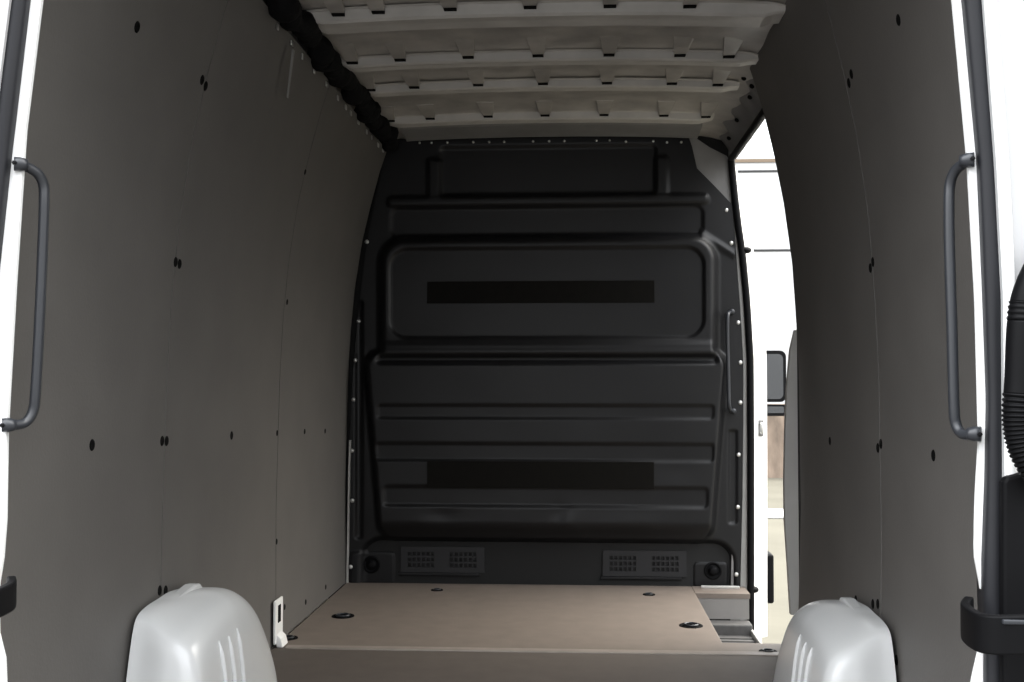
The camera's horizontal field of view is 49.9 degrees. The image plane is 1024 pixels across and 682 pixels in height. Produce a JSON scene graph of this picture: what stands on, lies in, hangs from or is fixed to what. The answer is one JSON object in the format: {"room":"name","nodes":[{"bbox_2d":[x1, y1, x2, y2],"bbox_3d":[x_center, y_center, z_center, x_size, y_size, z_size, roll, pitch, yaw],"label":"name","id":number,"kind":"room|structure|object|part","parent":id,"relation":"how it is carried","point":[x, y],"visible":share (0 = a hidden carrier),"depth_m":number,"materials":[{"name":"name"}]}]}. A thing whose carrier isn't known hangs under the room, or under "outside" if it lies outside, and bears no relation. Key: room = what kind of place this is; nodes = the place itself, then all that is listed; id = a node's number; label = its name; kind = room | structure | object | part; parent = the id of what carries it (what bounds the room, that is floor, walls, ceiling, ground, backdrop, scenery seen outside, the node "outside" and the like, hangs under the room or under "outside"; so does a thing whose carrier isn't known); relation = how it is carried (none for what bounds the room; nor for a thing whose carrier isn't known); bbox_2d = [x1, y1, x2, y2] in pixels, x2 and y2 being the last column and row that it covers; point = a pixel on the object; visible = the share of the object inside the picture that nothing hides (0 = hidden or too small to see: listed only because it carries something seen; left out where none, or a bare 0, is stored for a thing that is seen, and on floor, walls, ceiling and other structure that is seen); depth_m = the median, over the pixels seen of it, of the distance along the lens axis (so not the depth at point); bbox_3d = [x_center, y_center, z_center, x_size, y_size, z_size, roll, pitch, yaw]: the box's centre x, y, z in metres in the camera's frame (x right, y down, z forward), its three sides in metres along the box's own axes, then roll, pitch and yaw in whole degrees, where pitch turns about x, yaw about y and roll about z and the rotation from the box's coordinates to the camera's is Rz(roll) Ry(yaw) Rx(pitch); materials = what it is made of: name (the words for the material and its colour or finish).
{"room":"vehicle interior","nodes":[
{"label":"vehicle interior","id":0,"kind":"room"},
{"bbox_2d":[0,0,385,681],"bbox_3d":[-0.733,0.056,3.344,0.186,1.900,2.986,0,-2,3],"label":"wall","id":1,"kind":"structure","parent":0,"point":[207,222],"depth_m":2.68,"materials":[{"name":"grey wood"}]},
{"bbox_2d":[0,0,11,87],"bbox_3d":[-0.888,-0.083,1.819,0.238,1.832,0.060,0,-2,3],"label":"trim","id":2,"kind":"structure","parent":1,"relation":"attached to","point":[5,5],"depth_m":1.80,"materials":[{"name":"white paint"}]},
{"bbox_2d":[0,576,16,616],"bbox_3d":[-0.882,0.398,1.668,0.242,0.053,0.121,1,-2,-27],"label":"strap","id":3,"kind":"object","parent":1,"relation":"attached to","point":[8,591],"visible":1,"depth_m":1.71,"materials":[{"name":"black plastic"}]},
{"bbox_2d":[0,0,30,264],"bbox_3d":[-0.820,-0.082,1.812,0.136,1.840,0.042,0,-2,3],"label":"seal","id":4,"kind":"object","parent":1,"relation":"attached to","point":[20,9],"visible":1,"depth_m":1.81,"materials":[{"name":"grey rubber"}]},
{"bbox_2d":[0,0,43,681],"bbox_3d":[-0.798,-0.082,1.818,0.143,1.851,0.008,0,-2,3],"label":"trim","id":5,"kind":"structure","parent":1,"relation":"attached to","point":[10,249],"depth_m":1.82,"materials":[{"name":"white paint"}]},
{"bbox_2d":[0,157,49,431],"bbox_3d":[-0.813,-0.077,1.830,0.043,0.454,0.077,-1,-2,19],"label":"handle","id":6,"kind":"object","parent":1,"relation":"attached to","point":[20,164],"visible":1,"depth_m":1.85,"materials":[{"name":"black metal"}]},
{"bbox_3d":[-0.741,0.051,3.209,0.186,1.900,1.023,0,-2,3],"label":"lining panel","id":7,"kind":"part","parent":1,"relation":"part of","materials":[{"name":"grey wood"}]},
{"bbox_3d":[-0.678,0.088,4.278,0.186,1.900,1.114,0,-2,3],"label":"lining panel","id":8,"kind":"part","parent":1,"relation":"part of","materials":[{"name":"grey wood"}]},
{"bbox_2d":[263,0,785,139],"bbox_3d":[0.061,-0.926,3.381,2.011,0.137,3.212,0,-2,3],"label":"ceiling","id":9,"kind":"structure","parent":0,"point":[558,37],"depth_m":3.81,"materials":[{"name":"grey metal"}]},
{"bbox_2d":[265,0,398,152],"bbox_3d":[-0.595,-0.909,3.656,0.110,0.113,2.368,0,-2,3],"label":"rail","id":10,"kind":"object","parent":9,"relation":"attached to","point":[290,15],"visible":0.98,"depth_m":3.54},
{"bbox_2d":[287,49,294,97],"bbox_3d":[-0.652,-0.788,3.247,0.012,0.130,0.065,1,-2,-27],"label":"strap","id":11,"kind":"object","parent":10,"relation":"hanging from","point":[293,50],"visible":1,"depth_m":3.24,"materials":[{"name":"grey paint"}]},
{"bbox_2d":[306,0,785,33],"bbox_3d":[0.081,-0.961,3.157,1.395,0.073,0.282,0,-2,3],"label":"roof beam","id":12,"kind":"structure","parent":9,"relation":"attached to","point":[377,16],"depth_m":3.18,"materials":[{"name":"grey metal"}]},
{"bbox_2d":[336,36,758,71],"bbox_3d":[0.107,-0.948,3.608,1.405,0.066,0.237,0,-2,3],"label":"roof beam","id":13,"kind":"structure","parent":9,"relation":"attached to","point":[609,54],"depth_m":3.64,"materials":[{"name":"grey metal"}]},
{"bbox_2d":[357,68,739,96],"bbox_3d":[0.125,-0.938,3.950,1.380,0.063,0.232,0,-2,3],"label":"roof beam","id":14,"kind":"structure","parent":9,"relation":"attached to","point":[477,83],"depth_m":3.98,"materials":[{"name":"grey metal"}]},
{"bbox_2d":[381,100,718,127],"bbox_3d":[0.139,-0.921,4.435,1.351,0.064,0.242,0,-2,3],"label":"roof beam","id":15,"kind":"structure","parent":9,"relation":"attached to","point":[604,114],"depth_m":4.46,"materials":[{"name":"grey metal"}]},
{"bbox_2d":[719,77,761,159],"bbox_3d":[0.890,-0.875,4.390,0.141,0.133,1.330,0,-2,3],"label":"rail","id":16,"kind":"object","parent":9,"relation":"attached to","point":[744,114],"visible":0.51,"depth_m":4.29,"materials":[{"name":"grey paint"}]},
{"bbox_2d":[270,582,780,681],"bbox_3d":[0.053,1.011,3.260,1.734,0.024,3.020,0,-2,3],"label":"floor","id":17,"kind":"structure","parent":0,"point":[397,632],"depth_m":3.77,"materials":[{"name":"beige wood"}]},
{"bbox_2d":[126,583,276,681],"bbox_3d":[-0.740,0.801,2.797,0.198,0.372,0.803,0,-2,3],"label":"wheel arch","id":18,"kind":"object","parent":17,"relation":"on","point":[193,632],"visible":1,"depth_m":2.58,"materials":[{"name":"grey plastic"}]},
{"bbox_2d":[273,596,287,647],"bbox_3d":[-0.772,0.940,3.680,0.029,0.155,0.095,0,-2,3],"label":"bracket","id":19,"kind":"object","parent":17,"relation":"on","point":[279,637],"visible":1,"depth_m":3.66,"materials":[{"name":"white paint"}]},
{"bbox_3d":[-0.783,0.934,3.680,0.008,0.143,0.095,0,-2,3],"label":"plate","id":20,"kind":"part","parent":19,"relation":"part of","materials":[{"name":"white paint"}]},
{"bbox_2d":[286,635,297,640],"bbox_3d":[-0.769,1.017,3.778,0.068,0.008,0.068,0,-2,3],"label":"ring","id":21,"kind":"object","parent":17,"relation":"on","point":[289,637],"visible":0.6,"depth_m":3.77,"materials":[{"name":"black metal"}]},
{"bbox_2d":[332,613,353,618],"bbox_3d":[-0.634,1.029,4.129,0.086,0.009,0.086,0,-2,3],"label":"ring","id":22,"kind":"object","parent":17,"relation":"on","point":[338,615],"visible":1,"depth_m":4.11,"materials":[{"name":"black metal"}]},
{"bbox_2d":[431,588,442,590],"bbox_3d":[-0.316,1.047,4.637,0.052,0.007,0.052,0,-2,3],"label":"ring","id":23,"kind":"object","parent":17,"relation":"on","point":[433,589],"visible":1,"depth_m":4.63,"materials":[{"name":"black metal"}]},
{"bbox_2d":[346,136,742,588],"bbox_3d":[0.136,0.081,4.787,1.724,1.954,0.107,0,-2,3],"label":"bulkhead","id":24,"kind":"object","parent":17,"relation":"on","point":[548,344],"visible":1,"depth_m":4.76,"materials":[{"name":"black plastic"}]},
{"bbox_3d":[-0.618,0.982,4.827,0.076,0.076,0.022,0,-2,3],"label":"fixing knob","id":25,"kind":"part","parent":24,"relation":"part of","materials":[{"name":"black plastic"}]},
{"bbox_2d":[401,546,484,572],"bbox_3d":[-0.304,0.958,4.828,0.368,0.112,0.017,0,-2,3],"label":"vent grille","id":26,"kind":"object","parent":24,"relation":"attached to","point":[441,556],"depth_m":4.82,"materials":[{"name":"black plastic"}]},
{"bbox_2d":[400,123,702,140],"bbox_3d":[0.165,-0.901,4.705,1.270,0.042,0.205,0,-2,3],"label":"header rail","id":27,"kind":"object","parent":24,"relation":"attached to","point":[672,130],"visible":0.77,"depth_m":4.70,"materials":[{"name":"grey paint"}]},
{"bbox_2d":[603,550,686,576],"bbox_3d":[0.575,0.965,4.776,0.361,0.111,0.017,0,-2,3],"label":"vent grille","id":28,"kind":"object","parent":24,"relation":"attached to","point":[644,566],"depth_m":4.77,"materials":[{"name":"black plastic"}]},
{"bbox_3d":[0.867,0.991,4.739,0.076,0.076,0.022,0,-2,3],"label":"fixing knob","id":29,"kind":"part","parent":24,"relation":"part of","materials":[{"name":"black plastic"}]},
{"bbox_2d":[643,592,654,595],"bbox_3d":[0.566,1.044,4.541,0.052,0.007,0.052,0,-2,3],"label":"ring","id":30,"kind":"object","parent":17,"relation":"on","point":[646,593],"visible":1,"depth_m":4.53,"materials":[{"name":"black metal"}]},
{"bbox_2d":[679,622,702,627],"bbox_3d":[0.646,1.023,3.970,0.086,0.009,0.086,0,-2,3],"label":"ring","id":31,"kind":"object","parent":17,"relation":"on","point":[686,624],"visible":1,"depth_m":3.96,"materials":[{"name":"black metal"}]},
{"bbox_2d":[759,648,776,651],"bbox_3d":[0.836,1.011,3.591,0.060,0.008,0.060,0,-2,3],"label":"ring","id":32,"kind":"object","parent":17,"relation":"on","point":[764,649],"visible":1,"depth_m":3.59,"materials":[{"name":"black metal"}]},
{"bbox_2d":[773,597,895,681],"bbox_3d":[0.806,0.830,2.885,0.197,0.321,0.803,0,-2,3],"label":"wheel arch","id":33,"kind":"object","parent":17,"relation":"on","point":[843,639],"visible":1,"depth_m":2.65,"materials":[{"name":"grey plastic"}]},
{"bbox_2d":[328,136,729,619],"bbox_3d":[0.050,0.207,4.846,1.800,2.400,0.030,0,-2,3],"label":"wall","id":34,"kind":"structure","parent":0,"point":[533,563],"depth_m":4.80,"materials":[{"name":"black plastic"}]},
{"bbox_2d":[270,599,327,649],"bbox_3d":[-0.928,0.172,3.382,0.060,2.370,3.250,0,-2,3],"label":"trim","id":35,"kind":"structure","parent":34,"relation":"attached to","point":[327,599],"depth_m":4.41,"materials":[{"name":"white paint"}]},
{"bbox_2d":[689,138,742,619],"bbox_3d":[0.882,0.182,4.815,0.298,2.209,0.100,0,-2,3],"label":"trim","id":36,"kind":"structure","parent":34,"relation":"attached to","point":[711,163],"depth_m":4.80,"materials":[{"name":"grey paint"}]},
{"bbox_2d":[728,109,764,630],"bbox_3d":[0.959,0.219,4.229,0.107,2.086,1.066,0,-2,3],"label":"seal","id":37,"kind":"object","parent":36,"relation":"attached to","point":[760,117],"visible":0.9,"depth_m":4.73,"materials":[{"name":"black rubber"}]},
{"bbox_2d":[744,247,751,253],"bbox_3d":[1.019,-0.394,4.766,0.047,0.030,0.023,1,-2,-23],"label":"buffer","id":38,"kind":"object","parent":37,"relation":"attached to","point":[746,249],"visible":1,"depth_m":4.76,"materials":[{"name":"black rubber"}]},
{"bbox_2d":[733,217,746,620],"bbox_3d":[0.992,0.367,4.749,0.061,1.830,0.006,0,-2,3],"label":"trim","id":39,"kind":"structure","parent":34,"relation":"attached to","point":[743,579],"depth_m":4.74,"materials":[{"name":"metal"}]},
{"bbox_2d":[735,166,766,637],"bbox_3d":[1.043,0.261,4.831,0.152,2.054,0.140,0,-2,3],"label":"trim","id":40,"kind":"structure","parent":34,"relation":"attached to","point":[756,299],"depth_m":4.80,"materials":[{"name":"white paint"}]},
{"bbox_2d":[766,351,785,415],"bbox_3d":[1.343,0.237,6.181,0.391,0.367,0.190,1,-2,-25],"label":"mirror","id":41,"kind":"object","parent":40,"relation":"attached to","point":[776,360],"visible":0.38,"depth_m":6.17,"materials":[{"name":"black plastic"}]},
{"bbox_2d":[766,354,782,398],"bbox_3d":[1.403,0.199,6.172,0.235,0.252,0.003,0,-2,3],"label":"mirror glass","id":42,"kind":"object","parent":41,"relation":"attached to","point":[774,361],"depth_m":6.17,"materials":[{"name":"grey mirror"}]},
{"bbox_3d":[1.404,0.385,6.166,0.238,0.037,0.003,0,-2,3],"label":"glass","id":43,"kind":"part","parent":41,"relation":"part of","materials":[{"name":"glass"}]},
{"bbox_2d":[759,550,773,641],"bbox_3d":[1.147,0.828,5.441,0.114,1.400,1.050,0,-2,3],"label":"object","id":44,"kind":"structure","parent":34,"relation":"in","point":[770,558],"depth_m":4.93,"materials":[{"name":"black plastic"}]},
{"bbox_2d":[758,420,763,435],"bbox_3d":[1.085,0.379,4.790,0.022,0.070,0.058,0,-2,3],"label":"striker","id":45,"kind":"object","parent":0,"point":[760,422],"visible":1,"depth_m":4.79,"materials":[{"name":"grey paint"}]},
{"bbox_2d":[750,0,977,681],"bbox_3d":[0.829,-0.015,2.743,0.184,2.000,1.966,0,-2,3],"label":"wall","id":46,"kind":"structure","parent":0,"point":[860,100],"depth_m":2.63,"materials":[{"name":"grey wood"}]},
{"bbox_2d":[783,330,798,614],"bbox_3d":[0.982,0.445,3.751,0.111,0.965,0.030,0,-2,3],"label":"trim","id":47,"kind":"structure","parent":46,"relation":"attached to","point":[790,449],"depth_m":3.74,"materials":[{"name":"grey plastic"}]},
{"bbox_2d":[797,348,800,563],"bbox_3d":[1.008,0.209,3.730,0.075,1.940,0.025,0,-2,3],"label":"trim","id":48,"kind":"structure","parent":46,"relation":"attached to","point":[799,495],"depth_m":3.73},
{"bbox_3d":[0.858,0.002,3.232,0.184,2.000,0.986,0,-2,3],"label":"lining panel","id":49,"kind":"part","parent":46,"relation":"part of","materials":[{"name":"grey wood"}]},
{"bbox_2d":[943,152,982,441],"bbox_3d":[0.715,-0.069,1.739,0.033,0.453,0.073,0,-2,-8],"label":"handle","id":50,"kind":"object","parent":46,"relation":"attached to","point":[967,160],"visible":1,"depth_m":1.76,"materials":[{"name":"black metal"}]},
{"bbox_2d":[951,0,984,681],"bbox_3d":[0.698,-0.081,1.730,0.091,1.762,0.008,0,-2,3],"label":"trim","id":51,"kind":"structure","parent":46,"relation":"attached to","point":[977,672],"depth_m":1.73,"materials":[{"name":"white paint"}]},
{"bbox_2d":[961,0,1001,681],"bbox_3d":[0.715,-0.080,1.721,0.096,1.748,0.043,0,-2,3],"label":"seal","id":52,"kind":"object","parent":46,"relation":"attached to","point":[988,595],"visible":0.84,"depth_m":1.71,"materials":[{"name":"grey rubber"}]},
{"bbox_2d":[960,596,1023,654],"bbox_3d":[0.761,0.415,1.570,0.242,0.063,0.121,-1,-2,33],"label":"strap","id":53,"kind":"object","parent":46,"relation":"attached to","point":[1001,634],"visible":1,"depth_m":1.56,"materials":[{"name":"black plastic"}]},
{"bbox_2d":[984,0,1016,475],"bbox_3d":[0.733,-0.079,1.699,0.084,1.728,0.027,0,-2,3],"label":"trim","id":54,"kind":"structure","parent":46,"relation":"attached to","point":[990,6],"depth_m":1.69,"materials":[{"name":"white paint"}]},
{"bbox_2d":[981,0,1023,476],"bbox_3d":[0.801,-0.078,1.720,0.218,1.729,0.060,0,-2,3],"label":"trim","id":55,"kind":"structure","parent":46,"relation":"attached to","point":[1010,12],"depth_m":1.70,"materials":[{"name":"white paint"}]},
{"bbox_2d":[999,472,1023,681],"bbox_3d":[0.800,0.486,1.662,0.129,0.582,0.020,0,-2,3],"label":"door panel","id":56,"kind":"object","parent":46,"relation":"attached to","point":[1011,487],"visible":0.94,"depth_m":1.66,"materials":[{"name":"black plastic"}]},
{"bbox_2d":[1001,264,1023,479],"bbox_3d":[0.804,0.033,1.650,0.149,0.401,0.074,1,-2,-27],"label":"bellows","id":57,"kind":"object","parent":46,"relation":"attached to","point":[1013,390],"visible":1,"depth_m":1.62,"materials":[{"name":"black rubber"}]},
{"bbox_3d":[0.056,1.260,3.296,1.910,0.190,3.230,0,-2,3],"label":"trim","id":58,"kind":"structure","parent":0,"visible":0},
{"bbox_2d":[698,598,761,642],"bbox_3d":[0.839,1.139,4.138,0.245,0.170,0.885,0,-2,3],"label":"well","id":59,"kind":"object","parent":58,"relation":"on","point":[728,631],"visible":0.31,"depth_m":4.56,"materials":[{"name":"grey metal"}]},
{"label":"outside","id":60,"kind":"structure","parent":0,"visible":0},
{"bbox_2d":[762,478,793,643],"bbox_3d":[1.043,2.289,19.906,120.000,0.100,120.000,0,-2,3],"label":"ground","id":61,"kind":"structure","parent":60,"point":[779,617],"depth_m":8.91,"materials":[{"name":"beige concrete"}]},
{"bbox_2d":[735,159,796,403],"bbox_3d":[6.194,-0.412,22.401,26.040,5.470,6.020,0,-2,3],"label":"building","id":62,"kind":"structure","parent":61,"relation":"on","point":[758,179],"depth_m":19.54,"materials":[{"name":"white"}]},
{"bbox_2d":[767,509,782,518],"bbox_3d":[5.608,1.964,12.391,18.000,0.030,0.700,0,-2,3],"label":"kerb","id":63,"kind":"object","parent":61,"relation":"on","point":[771,513],"depth_m":12.39,"materials":[{"name":"white concrete"}]},
{"bbox_2d":[767,404,784,477],"bbox_3d":[5.895,1.570,17.273,22.000,1.155,0.310,0,-2,3],"label":"wall","id":64,"kind":"structure","parent":61,"relation":"on","point":[775,424],"depth_m":17.25,"materials":[{"name":"beige"}]}
]}

